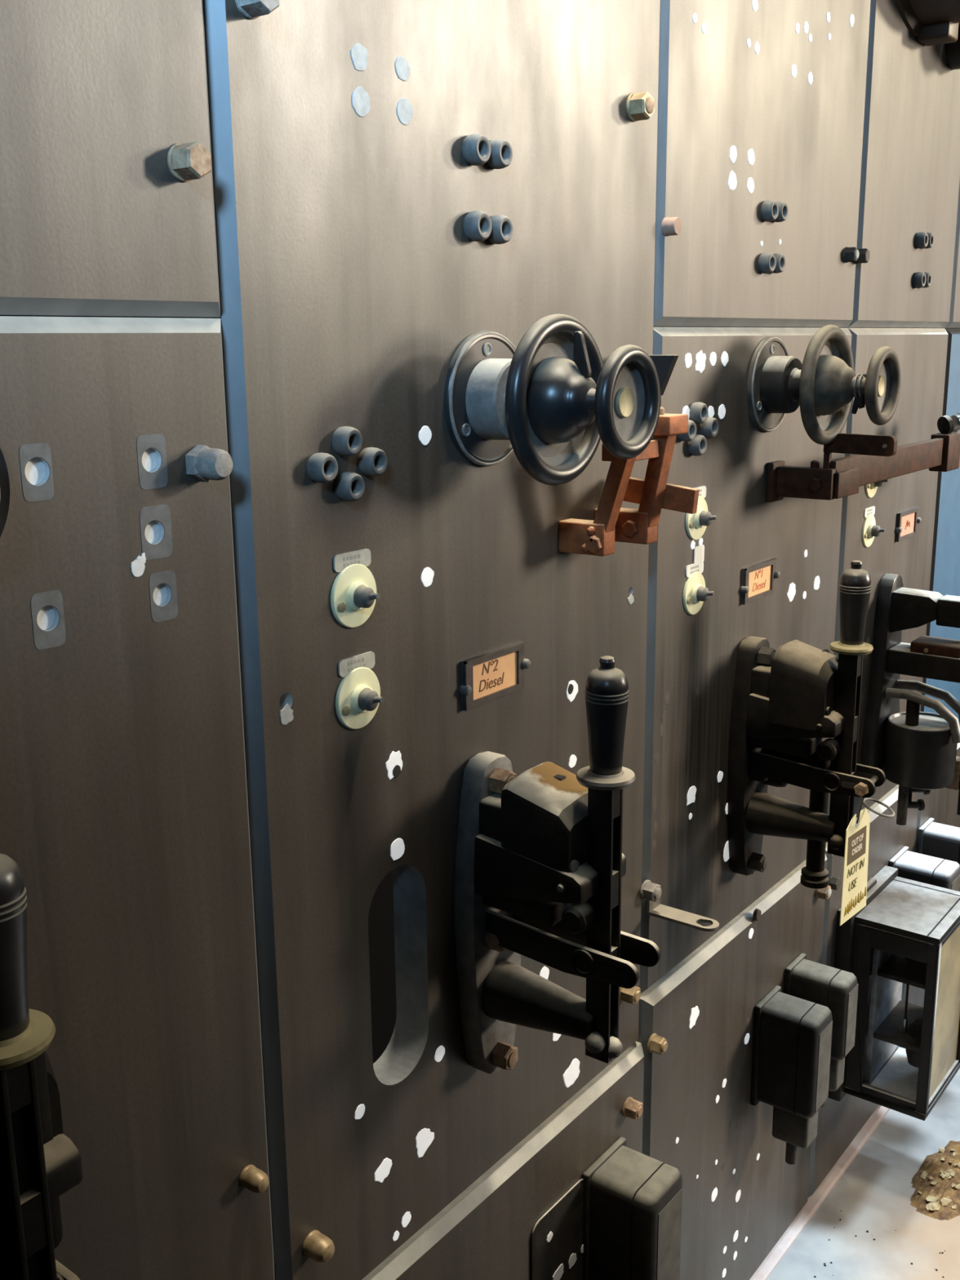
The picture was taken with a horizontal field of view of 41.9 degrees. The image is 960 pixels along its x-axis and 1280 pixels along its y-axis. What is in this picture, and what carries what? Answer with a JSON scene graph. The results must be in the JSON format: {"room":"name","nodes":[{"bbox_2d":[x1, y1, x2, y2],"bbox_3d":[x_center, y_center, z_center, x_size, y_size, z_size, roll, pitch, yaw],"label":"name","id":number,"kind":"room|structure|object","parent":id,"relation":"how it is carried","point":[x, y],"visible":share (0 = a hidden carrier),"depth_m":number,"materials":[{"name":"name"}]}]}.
{"room":"electrical room","nodes":[
{"label":"electrical room","id":0,"kind":"room"},
{"bbox_2d":[368,326,846,1063],"bbox_3d":[0.456,-0.835,2.664,0.060,3.400,11.000,9,17,36],"label":"wall","id":1,"kind":"structure","parent":0,"point":[380,917],"depth_m":2.08,"materials":[{"name":"paint"}]},
{"bbox_2d":[766,1068,959,1279],"bbox_3d":[3.102,1.280,1.133,6.600,0.060,11.000,9,17,36],"label":"floor","id":2,"kind":"structure","parent":0,"point":[873,1194],"depth_m":2.20,"materials":[{"name":"concrete"}]},
{"bbox_2d":[0,315,275,1279],"bbox_3d":[-0.385,0.560,0.863,0.043,1.519,0.639,9,17,36],"label":"panel","id":3,"kind":"object","parent":2,"relation":"on","point":[124,812],"visible":1,"depth_m":0.91,"materials":[{"name":"grey metal"}]},
{"bbox_2d":[0,446,10,537],"bbox_3d":[-0.323,-0.086,0.735,0.040,0.125,0.125,9,17,36],"label":"flange","id":4,"kind":"object","parent":3,"relation":"attached to","point":[5,491],"visible":1,"depth_m":0.79,"materials":[{"name":"black metal"}]},
{"bbox_2d":[0,853,83,1279],"bbox_3d":[-0.304,0.321,0.735,0.177,0.466,0.090,9,17,36],"label":"circuit breaker","id":5,"kind":"object","parent":3,"relation":"attached to","point":[39,1163],"visible":1,"depth_m":0.68,"materials":[{"name":"metal"}]},
{"bbox_2d":[0,0,220,318],"bbox_3d":[-0.397,-0.578,0.592,0.042,0.820,0.639,9,17,36],"label":"panel","id":6,"kind":"object","parent":3,"relation":"on","point":[95,95],"visible":1,"depth_m":0.82,"materials":[{"name":"grey metal"}]},
{"bbox_2d":[167,141,211,182],"bbox_3d":[-0.199,-0.330,0.865,0.020,0.026,0.026,9,17,36],"label":"bolt","id":7,"kind":"object","parent":6,"relation":"attached to","point":[188,162],"visible":1,"depth_m":0.86,"materials":[{"name":"grey metal"}]},
{"bbox_2d":[167,142,191,182],"bbox_3d":[-0.206,-0.331,0.870,0.003,0.026,0.026,9,17,36],"label":"washer","id":8,"kind":"object","parent":7,"relation":"in","point":[175,156],"depth_m":0.86,"materials":[{"name":"grey metal"}]},
{"bbox_2d":[185,444,232,482],"bbox_3d":[-0.195,-0.128,0.909,0.029,0.027,0.024,9,17,36],"label":"bolt","id":9,"kind":"object","parent":3,"relation":"attached to","point":[205,464],"visible":1,"depth_m":0.90,"materials":[{"name":"grey metal"}]},
{"bbox_2d":[239,1164,269,1192],"bbox_3d":[-0.188,0.454,1.054,0.022,0.018,0.018,9,17,36],"label":"bolt","id":10,"kind":"object","parent":3,"relation":"attached to","point":[255,1180],"visible":1,"depth_m":1.05,"materials":[{"name":"gold metal"}]},
{"bbox_2d":[239,1164,254,1187],"bbox_3d":[-0.196,0.453,1.059,0.003,0.018,0.018,9,17,36],"label":"washer","id":11,"kind":"object","parent":10,"relation":"in","point":[246,1178],"depth_m":1.05,"materials":[{"name":"gold metal"}]},
{"bbox_2d":[361,1041,644,1279],"bbox_3d":[0.009,0.880,1.463,0.051,0.610,0.640,9,17,36],"label":"panel","id":12,"kind":"object","parent":2,"relation":"on","point":[485,1233],"visible":0.43,"depth_m":1.42,"materials":[{"name":"grey metal"}]},
{"bbox_2d":[198,0,678,1279],"bbox_3d":[0.022,-0.254,1.173,0.116,1.729,0.640,9,17,36],"label":"panel","id":13,"kind":"object","parent":12,"relation":"on","point":[352,281],"depth_m":1.13,"materials":[{"name":"grey metal"}]},
{"bbox_2d":[235,0,279,19],"bbox_3d":[-0.158,-0.457,0.891,0.022,0.026,0.026,9,17,36],"label":"bolt","id":14,"kind":"object","parent":13,"relation":"attached to","point":[249,9],"visible":1,"depth_m":0.89,"materials":[{"name":"grey metal"}]},
{"bbox_2d":[235,0,258,19],"bbox_3d":[-0.165,-0.459,0.897,0.003,0.026,0.026,9,17,36],"label":"washer","id":15,"kind":"object","parent":14,"relation":"in","point":[248,10],"depth_m":0.89,"materials":[{"name":"grey metal"}]},
{"bbox_2d":[302,1230,334,1262],"bbox_3d":[-0.144,0.550,1.133,0.024,0.023,0.023,9,17,36],"label":"bolt","id":16,"kind":"object","parent":13,"relation":"attached to","point":[317,1246],"visible":1,"depth_m":1.13,"materials":[{"name":"gold metal"}]},
{"bbox_2d":[302,1230,319,1257],"bbox_3d":[-0.152,0.548,1.139,0.003,0.023,0.023,9,17,36],"label":"washer","id":17,"kind":"object","parent":16,"relation":"in","point":[311,1243],"depth_m":1.13,"materials":[{"name":"gold metal"}]},
{"bbox_2d":[306,452,337,483],"bbox_3d":[-0.127,-0.139,1.010,0.016,0.024,0.024,9,17,36],"label":"bushing","id":18,"kind":"object","parent":13,"relation":"attached to","point":[322,468],"visible":1,"depth_m":1.00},
{"bbox_2d":[331,426,362,456],"bbox_3d":[-0.109,-0.163,1.029,0.016,0.024,0.024,9,17,36],"label":"bushing","id":19,"kind":"object","parent":13,"relation":"attached to","point":[347,441],"visible":1,"depth_m":1.02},
{"bbox_2d":[334,471,364,501],"bbox_3d":[-0.108,-0.127,1.039,0.016,0.024,0.024,9,17,36],"label":"bushing","id":20,"kind":"object","parent":13,"relation":"attached to","point":[348,486],"visible":1,"depth_m":1.03,"materials":[{"name":"grey plastic"}]},
{"bbox_2d":[330,548,380,627],"bbox_3d":[-0.098,-0.041,1.061,0.027,0.066,0.055,9,17,36],"label":"switch","id":21,"kind":"object","parent":13,"relation":"attached to","point":[353,595],"visible":1,"depth_m":1.06,"materials":[{"name":"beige metal"}]},
{"bbox_2d":[335,651,384,729],"bbox_3d":[-0.096,0.047,1.083,0.027,0.066,0.055,9,17,36],"label":"switch","id":22,"kind":"object","parent":13,"relation":"attached to","point":[357,700],"visible":1,"depth_m":1.08,"materials":[{"name":"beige metal"}]},
{"bbox_2d":[357,447,387,476],"bbox_3d":[-0.090,-0.150,1.057,0.016,0.024,0.024,9,17,36],"label":"bushing","id":23,"kind":"object","parent":13,"relation":"attached to","point":[371,461],"visible":1,"depth_m":1.05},
{"bbox_2d":[462,133,490,165],"bbox_3d":[-0.003,-0.435,1.112,0.016,0.026,0.026,9,17,36],"label":"bushing","id":24,"kind":"object","parent":13,"relation":"attached to","point":[476,148],"visible":1,"depth_m":1.10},
{"bbox_2d":[463,210,491,241],"bbox_3d":[-0.002,-0.372,1.128,0.016,0.026,0.026,9,17,36],"label":"bushing","id":25,"kind":"object","parent":13,"relation":"attached to","point":[477,224],"visible":1,"depth_m":1.12,"materials":[{"name":"grey plastic"}]},
{"bbox_2d":[459,641,530,711],"bbox_3d":[0.017,0.035,1.249,0.010,0.049,0.110,9,17,36],"label":"label holder","id":26,"kind":"object","parent":13,"relation":"attached to","point":[494,674],"visible":1,"depth_m":1.25,"materials":[{"name":"brown metal"}]},
{"bbox_2d":[486,138,512,168],"bbox_3d":[0.018,-0.442,1.139,0.016,0.026,0.026,9,17,36],"label":"bushing","id":27,"kind":"object","parent":13,"relation":"attached to","point":[501,151],"visible":0.99,"depth_m":1.13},
{"bbox_2d":[488,214,512,244],"bbox_3d":[0.018,-0.378,1.154,0.016,0.026,0.026,9,17,36],"label":"bushing","id":28,"kind":"object","parent":13,"relation":"attached to","point":[501,233],"visible":0.96,"depth_m":1.15,"materials":[{"name":"grey plastic"}]},
{"bbox_2d":[444,313,660,485],"bbox_3d":[0.070,-0.216,1.134,0.164,0.152,0.152,9,17,36],"label":"handwheel","id":29,"kind":"object","parent":13,"relation":"attached to","point":[550,399],"visible":1,"depth_m":1.11,"materials":[{"name":"black metal"}]},
{"bbox_2d":[453,655,661,1074],"bbox_3d":[0.078,0.235,1.215,0.201,0.466,0.089,9,17,36],"label":"circuit breaker","id":30,"kind":"object","parent":13,"relation":"attached to","point":[540,843],"visible":1,"depth_m":1.20,"materials":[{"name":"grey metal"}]},
{"bbox_2d":[558,406,699,556],"bbox_3d":[0.155,-0.167,1.308,0.107,0.148,0.115,9,17,36],"label":"bus linkage","id":31,"kind":"object","parent":13,"relation":"attached to","point":[612,522],"visible":0.83,"depth_m":1.30,"materials":[{"name":"orange metal"}]},
{"bbox_2d":[619,986,640,1004],"bbox_3d":[0.188,0.441,1.562,0.022,0.025,0.025,9,17,36],"label":"bolt","id":32,"kind":"object","parent":13,"relation":"attached to","point":[632,995],"visible":0.75,"depth_m":1.55,"materials":[{"name":"gold metal"}]},
{"bbox_2d":[619,986,623,1001],"bbox_3d":[0.180,0.440,1.568,0.003,0.025,0.025,9,17,36],"label":"washer","id":33,"kind":"object","parent":32,"relation":"in","point":[621,989],"depth_m":1.56,"materials":[{"name":"gold metal"}]},
{"bbox_2d":[626,91,654,121],"bbox_3d":[0.170,-0.559,1.314,0.022,0.028,0.028,9,17,36],"label":"bolt","id":34,"kind":"object","parent":13,"relation":"attached to","point":[640,105],"visible":1,"depth_m":1.31,"materials":[{"name":"gold metal"}]},
{"bbox_2d":[626,93,636,121],"bbox_3d":[0.162,-0.561,1.319,0.003,0.028,0.028,9,17,36],"label":"washer","id":35,"kind":"object","parent":34,"relation":"in","point":[631,104],"depth_m":1.31,"materials":[{"name":"gold metal"}]},
{"bbox_2d":[640,880,662,902],"bbox_3d":[0.216,0.317,1.575,0.020,0.026,0.026,9,17,36],"label":"bolt","id":36,"kind":"object","parent":13,"relation":"attached to","point":[651,891],"visible":1,"depth_m":1.57,"materials":[{"name":"silver metal"}]},
{"bbox_2d":[640,880,651,900],"bbox_3d":[0.210,0.315,1.580,0.003,0.026,0.026,9,17,36],"label":"washer","id":37,"kind":"object","parent":36,"relation":"in","point":[646,890],"depth_m":1.57,"materials":[{"name":"silver metal"}]},
{"bbox_2d":[530,1178,583,1279],"bbox_3d":[0.096,0.770,1.510,0.004,0.220,0.120,9,17,36],"label":"cover plate","id":38,"kind":"object","parent":12,"relation":"attached to","point":[557,1246],"visible":1,"depth_m":1.50,"materials":[{"name":"metal"}]},
{"bbox_2d":[582,1137,682,1279],"bbox_3d":[0.191,0.783,1.564,0.097,0.282,0.093,9,17,36],"label":"box","id":39,"kind":"object","parent":12,"relation":"attached to","point":[632,1217],"visible":1,"depth_m":1.52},
{"bbox_2d":[622,1097,643,1119],"bbox_3d":[0.196,0.597,1.594,0.020,0.025,0.025,9,17,36],"label":"bolt","id":40,"kind":"object","parent":12,"relation":"attached to","point":[633,1108],"visible":1,"depth_m":1.59,"materials":[{"name":"brown metal"}]},
{"bbox_2d":[622,1097,632,1116],"bbox_3d":[0.189,0.596,1.599,0.003,0.025,0.025,9,17,36],"label":"washer","id":41,"kind":"object","parent":40,"relation":"in","point":[627,1111],"depth_m":1.59,"materials":[{"name":"brown metal"}]},
{"bbox_2d":[635,854,826,1279],"bbox_3d":[0.383,0.732,1.938,0.052,0.672,0.603,9,17,36],"label":"panel","id":42,"kind":"object","parent":2,"relation":"on","point":[740,1193],"visible":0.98,"depth_m":1.86,"materials":[{"name":"grey metal"}]},
{"bbox_2d":[647,1033,667,1054],"bbox_3d":[0.232,0.526,1.628,0.020,0.025,0.025,9,17,36],"label":"bolt","id":43,"kind":"object","parent":42,"relation":"attached to","point":[657,1044],"visible":1,"depth_m":1.62,"materials":[{"name":"gold metal"}]},
{"bbox_2d":[647,1033,657,1052],"bbox_3d":[0.225,0.525,1.633,0.003,0.025,0.025,9,17,36],"label":"washer","id":44,"kind":"object","parent":43,"relation":"in","point":[652,1042],"depth_m":1.62,"materials":[{"name":"gold metal"}]},
{"bbox_2d":[639,326,851,993],"bbox_3d":[0.408,0.000,1.738,0.134,0.842,0.603,9,17,36],"label":"panel","id":45,"kind":"object","parent":42,"relation":"on","point":[691,660],"depth_m":1.65,"materials":[{"name":"grey metal"}]},
{"bbox_2d":[677,419,696,441],"bbox_3d":[0.247,-0.249,1.494,0.015,0.026,0.026,9,17,36],"label":"bushing","id":46,"kind":"object","parent":45,"relation":"attached to","point":[690,436],"visible":0.66,"depth_m":1.49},
{"bbox_2d":[687,434,706,456],"bbox_3d":[0.264,-0.236,1.520,0.015,0.026,0.026,9,17,36],"label":"bushing","id":47,"kind":"object","parent":45,"relation":"attached to","point":[697,446],"visible":0.95,"depth_m":1.51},
{"bbox_2d":[683,562,714,614],"bbox_3d":[0.279,-0.062,1.569,0.027,0.066,0.055,9,17,36],"label":"switch","id":48,"kind":"object","parent":45,"relation":"attached to","point":[695,593],"visible":1,"depth_m":1.56,"materials":[{"name":"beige metal"}]},
{"bbox_2d":[688,402,708,423],"bbox_3d":[0.264,-0.274,1.512,0.015,0.026,0.026,9,17,36],"label":"bushing","id":49,"kind":"object","parent":45,"relation":"attached to","point":[699,411],"visible":0.96,"depth_m":1.50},
{"bbox_2d":[693,544,704,564],"bbox_3d":[0.275,-0.107,1.574,0.002,0.023,0.026,9,17,36],"label":"blank plate","id":50,"kind":"object","parent":45,"relation":"attached to","point":[699,551],"visible":1,"depth_m":1.57,"materials":[{"name":"white plastic"}]},
{"bbox_2d":[685,485,717,540],"bbox_3d":[0.279,-0.155,1.548,0.027,0.066,0.055,9,17,36],"label":"switch","id":51,"kind":"object","parent":45,"relation":"attached to","point":[696,523],"visible":0.84,"depth_m":1.55,"materials":[{"name":"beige metal"}]},
{"bbox_2d":[699,417,718,438],"bbox_3d":[0.282,-0.261,1.539,0.015,0.026,0.026,9,17,36],"label":"bushing","id":52,"kind":"object","parent":45,"relation":"attached to","point":[709,428],"visible":0.9,"depth_m":1.53,"materials":[{"name":"grey plastic"}]},
{"bbox_2d":[740,558,780,604],"bbox_3d":[0.388,-0.081,1.727,0.010,0.049,0.110,9,17,36],"label":"label holder","id":53,"kind":"object","parent":45,"relation":"attached to","point":[758,580],"visible":1,"depth_m":1.73,"materials":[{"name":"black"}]},
{"bbox_2d":[653,0,871,327],"bbox_3d":[0.363,-0.818,1.571,0.043,0.825,0.603,9,17,36],"label":"panel","id":54,"kind":"object","parent":45,"relation":"on","point":[759,101],"visible":1,"depth_m":1.57,"materials":[{"name":"grey metal"}]},
{"bbox_2d":[661,217,681,236],"bbox_3d":[0.215,-0.463,1.403,0.015,0.020,0.020,9,17,36],"label":"bolt","id":55,"kind":"object","parent":54,"relation":"attached to","point":[670,226],"visible":1,"depth_m":1.40,"materials":[{"name":"brown metal"}]},
{"bbox_2d":[661,217,667,236],"bbox_3d":[0.210,-0.464,1.406,0.003,0.020,0.020,9,17,36],"label":"washer","id":56,"kind":"object","parent":55,"relation":"in","point":[664,223],"depth_m":1.40,"materials":[{"name":"metal"}]},
{"bbox_2d":[758,252,776,273],"bbox_3d":[0.368,-0.483,1.607,0.015,0.026,0.026,9,17,36],"label":"bushing","id":57,"kind":"object","parent":54,"relation":"attached to","point":[766,261],"visible":1,"depth_m":1.60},
{"bbox_2d":[760,200,778,222],"bbox_3d":[0.368,-0.545,1.593,0.015,0.026,0.026,9,17,36],"label":"bushing","id":58,"kind":"object","parent":54,"relation":"attached to","point":[769,209],"visible":1,"depth_m":1.59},
{"bbox_2d":[772,253,786,273],"bbox_3d":[0.387,-0.490,1.630,0.015,0.025,0.025,9,17,36],"label":"bushing","id":59,"kind":"object","parent":54,"relation":"attached to","point":[780,259],"visible":0.76,"depth_m":1.62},
{"bbox_2d":[773,201,788,222],"bbox_3d":[0.387,-0.552,1.616,0.015,0.025,0.025,9,17,36],"label":"bushing","id":60,"kind":"object","parent":54,"relation":"attached to","point":[783,207],"visible":0.76,"depth_m":1.61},
{"bbox_2d":[843,247,858,262],"bbox_3d":[0.540,-0.560,1.821,0.018,0.022,0.022,9,17,36],"label":"bolt","id":61,"kind":"object","parent":54,"relation":"attached to","point":[850,254],"visible":1,"depth_m":1.81,"materials":[{"name":"metal"}]},
{"bbox_2d":[843,247,847,262],"bbox_3d":[0.534,-0.561,1.825,0.003,0.022,0.022,9,17,36],"label":"washer","id":62,"kind":"object","parent":61,"relation":"in","point":[845,253],"depth_m":1.82,"materials":[{"name":"black metal"}]},
{"bbox_2d":[854,248,870,263],"bbox_3d":[0.564,-0.567,1.852,0.018,0.022,0.022,9,17,36],"label":"bolt","id":63,"kind":"object","parent":54,"relation":"attached to","point":[864,254],"visible":0.62,"depth_m":1.84,"materials":[{"name":"black metal"}]},
{"bbox_2d":[727,560,885,888],"bbox_3d":[0.446,0.118,1.689,0.200,0.466,0.090,9,17,36],"label":"circuit breaker","id":64,"kind":"object","parent":45,"relation":"attached to","point":[789,698],"visible":0.98,"depth_m":1.68,"materials":[{"name":"metal"}]},
{"bbox_2d":[853,775,878,797],"bbox_3d":[0.514,0.190,1.654,0.018,0.018,0.064,9,17,36],"label":"pin","id":65,"kind":"object","parent":64,"relation":"attached to","point":[860,789],"visible":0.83,"depth_m":1.63,"materials":[{"name":"brown metal"}]},
{"bbox_2d":[840,797,894,925],"bbox_3d":[0.524,0.287,1.677,0.043,0.196,0.096,9,17,36],"label":"tag","id":66,"kind":"object","parent":65,"relation":"hanging from","point":[854,891],"visible":1,"depth_m":1.69,"materials":[{"name":"beige paper"}]},
{"bbox_2d":[746,324,901,444],"bbox_3d":[0.449,-0.330,1.624,0.164,0.152,0.152,9,17,36],"label":"handwheel","id":67,"kind":"object","parent":45,"relation":"attached to","point":[824,386],"visible":1,"depth_m":1.61,"materials":[{"name":"metal"}]},
{"bbox_2d":[765,413,959,502],"bbox_3d":[0.606,-0.283,1.897,0.094,0.095,0.583,10,17,37],"label":"bar linkage","id":68,"kind":"object","parent":45,"relation":"attached to","point":[940,453],"visible":1,"depth_m":1.74,"materials":[{"name":"brown metal"}]},
{"bbox_2d":[822,433,897,468],"bbox_3d":[0.497,-0.246,1.644,0.094,0.047,0.014,9,17,36],"label":"contact arm","id":69,"kind":"object","parent":68,"relation":"attached to","point":[845,443],"visible":0.97,"depth_m":1.64},
{"bbox_2d":[752,908,761,920],"bbox_3d":[0.410,0.407,1.855,0.006,0.018,0.018,9,17,36],"label":"bolt","id":70,"kind":"object","parent":42,"relation":"attached to","point":[757,913],"visible":1,"depth_m":1.85,"materials":[{"name":"grey metal"}]},
{"bbox_2d":[752,908,758,920],"bbox_3d":[0.409,0.407,1.856,0.003,0.018,0.018,9,17,36],"label":"washer","id":71,"kind":"object","parent":70,"relation":"in","point":[755,916],"depth_m":1.85,"materials":[{"name":"grey metal"}]},
{"bbox_2d":[750,985,832,1164],"bbox_3d":[0.480,0.679,1.933,0.099,0.258,0.080,9,17,36],"label":"box","id":72,"kind":"object","parent":42,"relation":"attached to","point":[793,1035],"visible":1,"depth_m":1.90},
{"bbox_2d":[783,953,858,1106],"bbox_3d":[0.543,0.631,2.005,0.101,0.230,0.066,9,17,36],"label":"box","id":73,"kind":"object","parent":42,"relation":"attached to","point":[837,989],"visible":0.62,"depth_m":1.97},
{"bbox_2d":[815,885,831,899],"bbox_3d":[0.564,0.413,2.054,0.020,0.026,0.026,9,17,36],"label":"bolt","id":74,"kind":"object","parent":42,"relation":"attached to","point":[824,893],"visible":0.77,"depth_m":2.05,"materials":[{"name":"brown metal"}]},
{"bbox_2d":[749,1105,889,1279],"bbox_3d":[0.653,0.989,2.316,0.022,0.009,4.400,9,17,36],"label":"trim","id":75,"kind":"structure","parent":2,"relation":"on","point":[815,1201],"depth_m":2.25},
{"bbox_2d":[808,784,919,1197],"bbox_3d":[0.704,0.629,2.352,0.051,0.672,0.464,9,17,36],"label":"panel","id":76,"kind":"object","parent":2,"relation":"on","point":[839,1122],"visible":0.18,"depth_m":2.28,"materials":[{"name":"grey metal"}]},
{"bbox_2d":[828,875,840,889],"bbox_3d":[0.593,0.407,2.098,0.014,0.024,0.024,9,17,36],"label":"bolt","id":77,"kind":"object","parent":76,"relation":"attached to","point":[834,882],"visible":0.8,"depth_m":2.09,"materials":[{"name":"grey metal"}]},
{"bbox_2d":[828,875,834,885],"bbox_3d":[0.589,0.406,2.101,0.003,0.024,0.024,9,17,36],"label":"washer","id":78,"kind":"object","parent":77,"relation":"in","point":[831,881],"depth_m":2.09,"materials":[{"name":"grey metal"}]},
{"bbox_2d":[826,328,948,842],"bbox_3d":[0.692,-0.108,2.179,0.042,0.842,0.464,9,17,36],"label":"panel","id":79,"kind":"object","parent":76,"relation":"on","point":[922,353],"visible":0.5,"depth_m":2.14,"materials":[{"name":"grey metal"}]},
{"bbox_2d":[862,506,885,546],"bbox_3d":[0.645,-0.182,2.039,0.027,0.066,0.055,9,17,36],"label":"switch","id":80,"kind":"object","parent":79,"relation":"attached to","point":[869,529],"visible":1,"depth_m":2.04,"materials":[{"name":"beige metal"}]},
{"bbox_2d":[864,479,888,497],"bbox_3d":[0.644,-0.261,2.020,0.027,0.066,0.055,9,17,36],"label":"switch","id":81,"kind":"object","parent":79,"relation":"attached to","point":[870,489],"visible":0.46,"depth_m":2.02,"materials":[{"name":"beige metal"}]},
{"bbox_2d":[846,0,959,328],"bbox_3d":[0.684,-0.920,1.986,0.042,0.825,0.464,9,17,36],"label":"panel","id":82,"kind":"object","parent":79,"relation":"on","point":[910,175],"visible":0.77,"depth_m":1.98,"materials":[{"name":"grey metal"}]},
{"bbox_2d":[912,271,925,288],"bbox_3d":[0.725,-0.594,2.067,0.015,0.026,0.026,9,17,36],"label":"bushing","id":83,"kind":"object","parent":82,"relation":"attached to","point":[919,277],"visible":1,"depth_m":2.06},
{"bbox_2d":[915,231,928,248],"bbox_3d":[0.723,-0.654,2.051,0.015,0.026,0.026,9,17,36],"label":"bushing","id":84,"kind":"object","parent":82,"relation":"attached to","point":[922,237],"visible":1,"depth_m":2.04,"materials":[{"name":"grey plastic"}]},
{"bbox_2d":[922,271,931,288],"bbox_3d":[0.743,-0.600,2.090,0.015,0.025,0.025,9,17,36],"label":"bushing","id":85,"kind":"object","parent":82,"relation":"attached to","point":[928,276],"visible":0.62,"depth_m":2.08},
{"bbox_2d":[896,0,959,46],"bbox_3d":[0.710,-1.082,1.871,0.094,0.337,0.330,9,17,36],"label":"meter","id":86,"kind":"object","parent":82,"relation":"attached to","point":[933,22],"visible":1,"depth_m":1.89,"materials":[{"name":"black metal"}]},
{"bbox_2d":[924,232,933,248],"bbox_3d":[0.741,-0.661,2.074,0.015,0.025,0.025,9,17,36],"label":"bushing","id":87,"kind":"object","parent":82,"relation":"attached to","point":[931,237],"visible":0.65,"depth_m":2.07,"materials":[{"name":"grey plastic"}]},
{"bbox_2d":[944,22,959,70],"bbox_3d":[0.826,-0.982,2.034,0.114,0.090,0.090,9,17,36],"label":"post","id":88,"kind":"object","parent":82,"relation":"attached to","point":[952,50],"visible":0.48,"depth_m":2.04,"materials":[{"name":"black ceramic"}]},
{"bbox_2d":[895,506,921,542],"bbox_3d":[0.751,-0.203,2.194,0.010,0.049,0.110,9,17,36],"label":"label holder","id":89,"kind":"object","parent":79,"relation":"attached to","point":[907,521],"visible":1,"depth_m":2.19,"materials":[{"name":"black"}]},
{"bbox_2d":[861,573,959,825],"bbox_3d":[0.763,0.105,2.142,0.172,0.427,0.124,9,17,36],"label":"solenoid breaker","id":90,"kind":"object","parent":79,"relation":"attached to","point":[915,750],"visible":0.99,"depth_m":2.12,"materials":[{"name":"black metal"}]},
{"bbox_2d":[884,712,957,789],"bbox_3d":[0.760,0.191,2.161,0.116,0.106,0.116,9,17,36],"label":"pot","id":91,"kind":"object","parent":90,"relation":"on","point":[920,750],"depth_m":2.12,"materials":[{"name":"black metal"}]},
{"bbox_2d":[827,865,959,1120],"bbox_3d":[0.751,0.621,2.227,0.169,0.375,0.233,9,17,36],"label":"case","id":92,"kind":"object","parent":76,"relation":"attached to","point":[902,948],"visible":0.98,"depth_m":2.15,"materials":[{"name":"black metal"}]},
{"bbox_2d":[888,846,959,891],"bbox_3d":[0.835,0.500,2.363,0.113,0.183,0.088,9,17,36],"label":"box","id":93,"kind":"object","parent":76,"relation":"attached to","point":[942,873],"visible":0.41,"depth_m":2.33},
{"bbox_2d":[813,1210,945,1277],"bbox_3d":[0.660,1.061,2.023,0.282,0.004,0.329,9,17,36],"label":"crumbs","id":94,"kind":"object","parent":2,"relation":"on","point":[867,1231],"visible":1,"depth_m":2.10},
{"bbox_2d":[910,1140,959,1220],"bbox_3d":[0.871,0.984,2.307,0.120,0.020,0.260,9,17,36],"label":"debris","id":95,"kind":"object","parent":2,"relation":"on","point":[936,1183],"visible":1,"depth_m":2.28,"materials":[{"name":"brown soil"}]},
{"bbox_2d":[914,742,959,853],"bbox_3d":[1.036,0.524,2.781,0.051,0.672,0.639,9,17,36],"label":"panel","id":96,"kind":"object","parent":2,"relation":"on","point":[940,804],"visible":0.02,"depth_m":2.57,"materials":[{"name":"grey metal"}]},
{"bbox_2d":[916,817,959,864],"bbox_3d":[0.930,0.460,2.483,0.113,0.183,0.073,9,17,36],"label":"box","id":97,"kind":"object","parent":96,"relation":"attached to","point":[938,840],"visible":0.41,"depth_m":2.46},
{"bbox_2d":[920,328,959,724],"bbox_3d":[1.025,-0.214,2.608,0.042,0.842,0.639,9,17,36],"label":"panel","id":98,"kind":"object","parent":96,"relation":"on","point":[944,580],"visible":0.33,"depth_m":2.39,"materials":[{"name":"blue paint"}]},
{"bbox_2d":[944,181,959,328],"bbox_3d":[1.016,-1.025,2.415,0.042,0.825,0.639,9,17,36],"label":"panel","id":99,"kind":"object","parent":98,"relation":"on","point":[954,316],"visible":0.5,"depth_m":2.24,"materials":[{"name":"grey metal"}]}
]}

